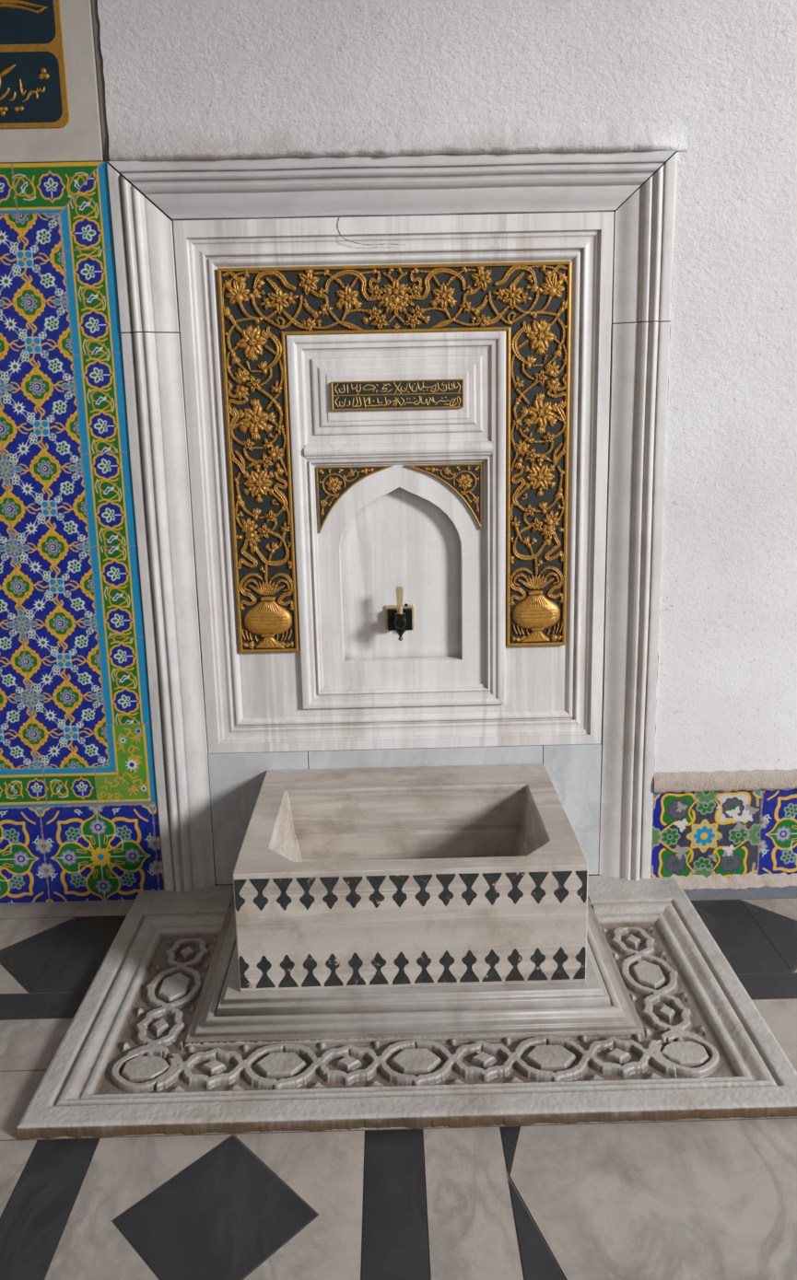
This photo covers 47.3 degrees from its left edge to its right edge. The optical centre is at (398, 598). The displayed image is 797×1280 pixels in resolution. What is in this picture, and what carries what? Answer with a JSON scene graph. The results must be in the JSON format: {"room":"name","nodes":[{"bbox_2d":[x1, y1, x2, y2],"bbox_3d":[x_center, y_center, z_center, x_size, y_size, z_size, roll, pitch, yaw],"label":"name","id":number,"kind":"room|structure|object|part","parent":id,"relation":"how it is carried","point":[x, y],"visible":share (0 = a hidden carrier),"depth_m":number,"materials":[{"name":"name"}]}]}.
{"room":"mosque","nodes":[
{"label":"mosque","id":0,"kind":"room"},
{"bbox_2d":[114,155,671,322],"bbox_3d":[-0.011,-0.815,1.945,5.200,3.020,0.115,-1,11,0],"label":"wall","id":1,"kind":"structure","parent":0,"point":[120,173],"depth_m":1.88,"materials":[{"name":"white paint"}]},
{"bbox_2d":[207,751,308,884],"bbox_3d":[-0.312,0.497,2.090,0.223,0.318,0.046,-1,11,0],"label":"backing slab","id":2,"kind":"object","parent":1,"relation":"attached to","point":[236,780],"visible":0.45,"depth_m":2.05,"materials":[{"name":"grey stone"}]},
{"bbox_2d":[172,211,614,753],"bbox_3d":[0.002,-0.218,1.954,0.882,1.124,0.057,-1,11,0],"label":"panel","id":3,"kind":"object","parent":1,"relation":"attached to","point":[419,404],"visible":1,"depth_m":1.93,"materials":[{"name":"white stone"}]},
{"bbox_2d":[244,595,291,648],"bbox_3d":[-0.285,0.053,1.984,0.105,0.119,0.012,-1,11,0],"label":"vase","id":4,"kind":"object","parent":3,"relation":"on","point":[267,619],"depth_m":1.98,"materials":[{"name":"gold metal"}]},
{"bbox_3d":[0.004,-0.153,1.955,0.452,0.803,0.021,-1,11,0],"label":"frame","id":5,"kind":"part","parent":3,"relation":"part of","materials":[{"name":"white stone"}]},
{"bbox_2d":[384,586,414,640],"bbox_3d":[0.003,0.029,1.993,0.066,0.120,0.080,-1,11,0],"label":"water tap","id":6,"kind":"object","parent":3,"relation":"attached to","point":[400,618],"visible":1,"depth_m":2.01,"materials":[{"name":"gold metal"}]},
{"bbox_3d":[0.003,0.005,1.967,0.017,0.063,0.013,-1,11,0],"label":"handle","id":7,"kind":"part","parent":6,"relation":"part of","materials":[{"name":"gold metal"}]},
{"bbox_3d":[0.003,0.042,2.033,0.066,0.058,0.006,-1,11,0],"label":"wall plate","id":8,"kind":"part","parent":6,"relation":"part of","materials":[{"name":"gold metal"}]},
{"bbox_2d":[387,607,412,630],"bbox_3d":[0.004,0.052,1.995,0.054,0.048,0.075,-1,11,0],"label":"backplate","id":9,"kind":"object","parent":6,"relation":"on","point":[399,619],"depth_m":2.01,"materials":[{"name":"black metal"}]},
{"bbox_3d":[0.004,0.058,1.977,0.022,0.053,0.022,-1,11,0],"label":"spout","id":10,"kind":"part","parent":6,"relation":"part of","materials":[{"name":"brown metal"}]},
{"bbox_2d":[512,589,559,642],"bbox_3d":[0.301,0.039,1.989,0.105,0.119,0.012,-1,11,0],"label":"vase","id":11,"kind":"object","parent":3,"relation":"on","point":[535,612],"depth_m":1.99,"materials":[{"name":"gold metal"}]},
{"bbox_2d":[307,744,542,768],"bbox_3d":[0.064,0.488,2.093,0.526,0.318,0.046,-1,11,0],"label":"backing slab","id":12,"kind":"object","parent":1,"relation":"attached to","point":[503,754],"visible":0.2,"depth_m":2.04,"materials":[{"name":"grey stone"}]},
{"bbox_2d":[542,744,601,874],"bbox_3d":[0.394,0.481,2.096,0.131,0.318,0.045,-1,11,0],"label":"backing slab","id":13,"kind":"object","parent":1,"relation":"attached to","point":[574,771],"visible":0.46,"depth_m":2.06,"materials":[{"name":"grey stone"}]},
{"bbox_2d":[0,873,796,1279],"bbox_3d":[0.041,0.972,0.633,5.200,0.001,3.400,-1,11,0],"label":"floor","id":14,"kind":"structure","parent":0,"point":[683,1199],"depth_m":1.30,"materials":[{"name":"white stone"}]},
{"bbox_2d":[15,874,796,1140],"bbox_3d":[0.025,0.709,1.746,1.234,0.071,0.721,-1,11,0],"label":"slab","id":15,"kind":"object","parent":14,"relation":"on","point":[164,1038],"visible":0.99,"depth_m":1.57,"materials":[{"name":"stone"}]},
{"bbox_2d":[106,151,675,892],"bbox_3d":[0.005,-0.108,1.946,1.112,1.549,0.058,-1,11,0],"label":"marble surround","id":16,"kind":"object","parent":15,"relation":"on","point":[555,181],"visible":0.98,"depth_m":1.87,"materials":[{"name":"white stone"}]},
{"bbox_2d":[232,763,588,991],"bbox_3d":[0.021,0.537,1.837,0.624,0.231,0.473,-1,11,0],"label":"basin","id":17,"kind":"object","parent":15,"relation":"on","point":[455,875],"visible":1,"depth_m":1.62,"materials":[{"name":"beige stone"}]},
{"bbox_2d":[97,0,796,791],"bbox_3d":[1.014,-0.812,1.818,3.152,3.020,0.030,-1,11,0],"label":"wall","id":18,"kind":"structure","parent":0,"point":[725,71],"depth_m":1.77,"materials":[{"name":"white paint"}]},
{"bbox_2d":[91,0,115,168],"bbox_3d":[-0.583,-1.510,1.674,0.014,1.326,0.056,-1,11,0],"label":"trim","id":19,"kind":"structure","parent":18,"relation":"attached to","point":[96,21],"depth_m":1.75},
{"bbox_2d":[108,121,686,161],"bbox_3d":[0.002,-0.891,1.767,1.125,0.061,0.037,-1,11,0],"label":"trim","id":20,"kind":"structure","parent":18,"relation":"attached to","point":[580,136],"depth_m":1.76,"materials":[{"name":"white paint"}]},
{"bbox_2d":[650,788,796,877],"bbox_3d":[0.950,0.535,2.073,0.749,0.222,0.001,-1,11,0],"label":"dado","id":21,"kind":"object","parent":18,"relation":"attached to","point":[706,833],"visible":1,"depth_m":2.07,"materials":[{"name":"multicoloured tile"}]},
{"bbox_2d":[652,768,796,793],"bbox_3d":[1.069,0.403,2.043,0.996,0.051,0.012,-1,11,0],"label":"trim","id":22,"kind":"structure","parent":18,"relation":"attached to","point":[723,781],"depth_m":2.04,"materials":[{"name":"beige stone"}]},
{"bbox_2d":[669,872,796,889],"bbox_3d":[1.097,0.638,2.082,0.950,0.032,0.027,-1,11,0],"label":"trim","id":23,"kind":"structure","parent":18,"relation":"attached to","point":[736,881],"depth_m":2.09,"materials":[{"name":"beige stone"}]},
{"bbox_3d":[-1.841,-0.752,1.830,1.538,3.020,0.088,-1,11,0],"label":"wall","id":24,"kind":"structure","parent":0,"visible":0},
{"bbox_2d":[0,0,104,162],"bbox_3d":[-0.838,-1.500,1.655,0.494,1.327,0.050,-1,11,0],"label":"inscription plaque","id":25,"kind":"object","parent":24,"relation":"attached to","point":[50,110],"visible":1,"depth_m":1.74,"materials":[{"name":"beige stone"}]},
{"bbox_3d":[-0.855,-1.133,1.710,0.432,0.467,0.004,-1,11,0],"label":"gilt frame","id":26,"kind":"part","parent":25,"relation":"part of","materials":[{"name":"gold metal"}]},
{"bbox_2d":[0,161,157,807],"bbox_3d":[-0.805,-0.194,1.924,0.503,1.338,0.043,-1,11,0],"label":"tile panel","id":27,"kind":"object","parent":24,"relation":"attached to","point":[75,726],"visible":1,"depth_m":1.91,"materials":[{"name":"tile"}]},
{"bbox_2d":[0,803,164,903],"bbox_3d":[-0.795,0.578,2.081,0.515,0.237,0.043,-1,11,0],"label":"dado","id":28,"kind":"object","parent":24,"relation":"attached to","point":[92,852],"visible":1,"depth_m":2.06,"materials":[{"name":"tile"}]}
]}

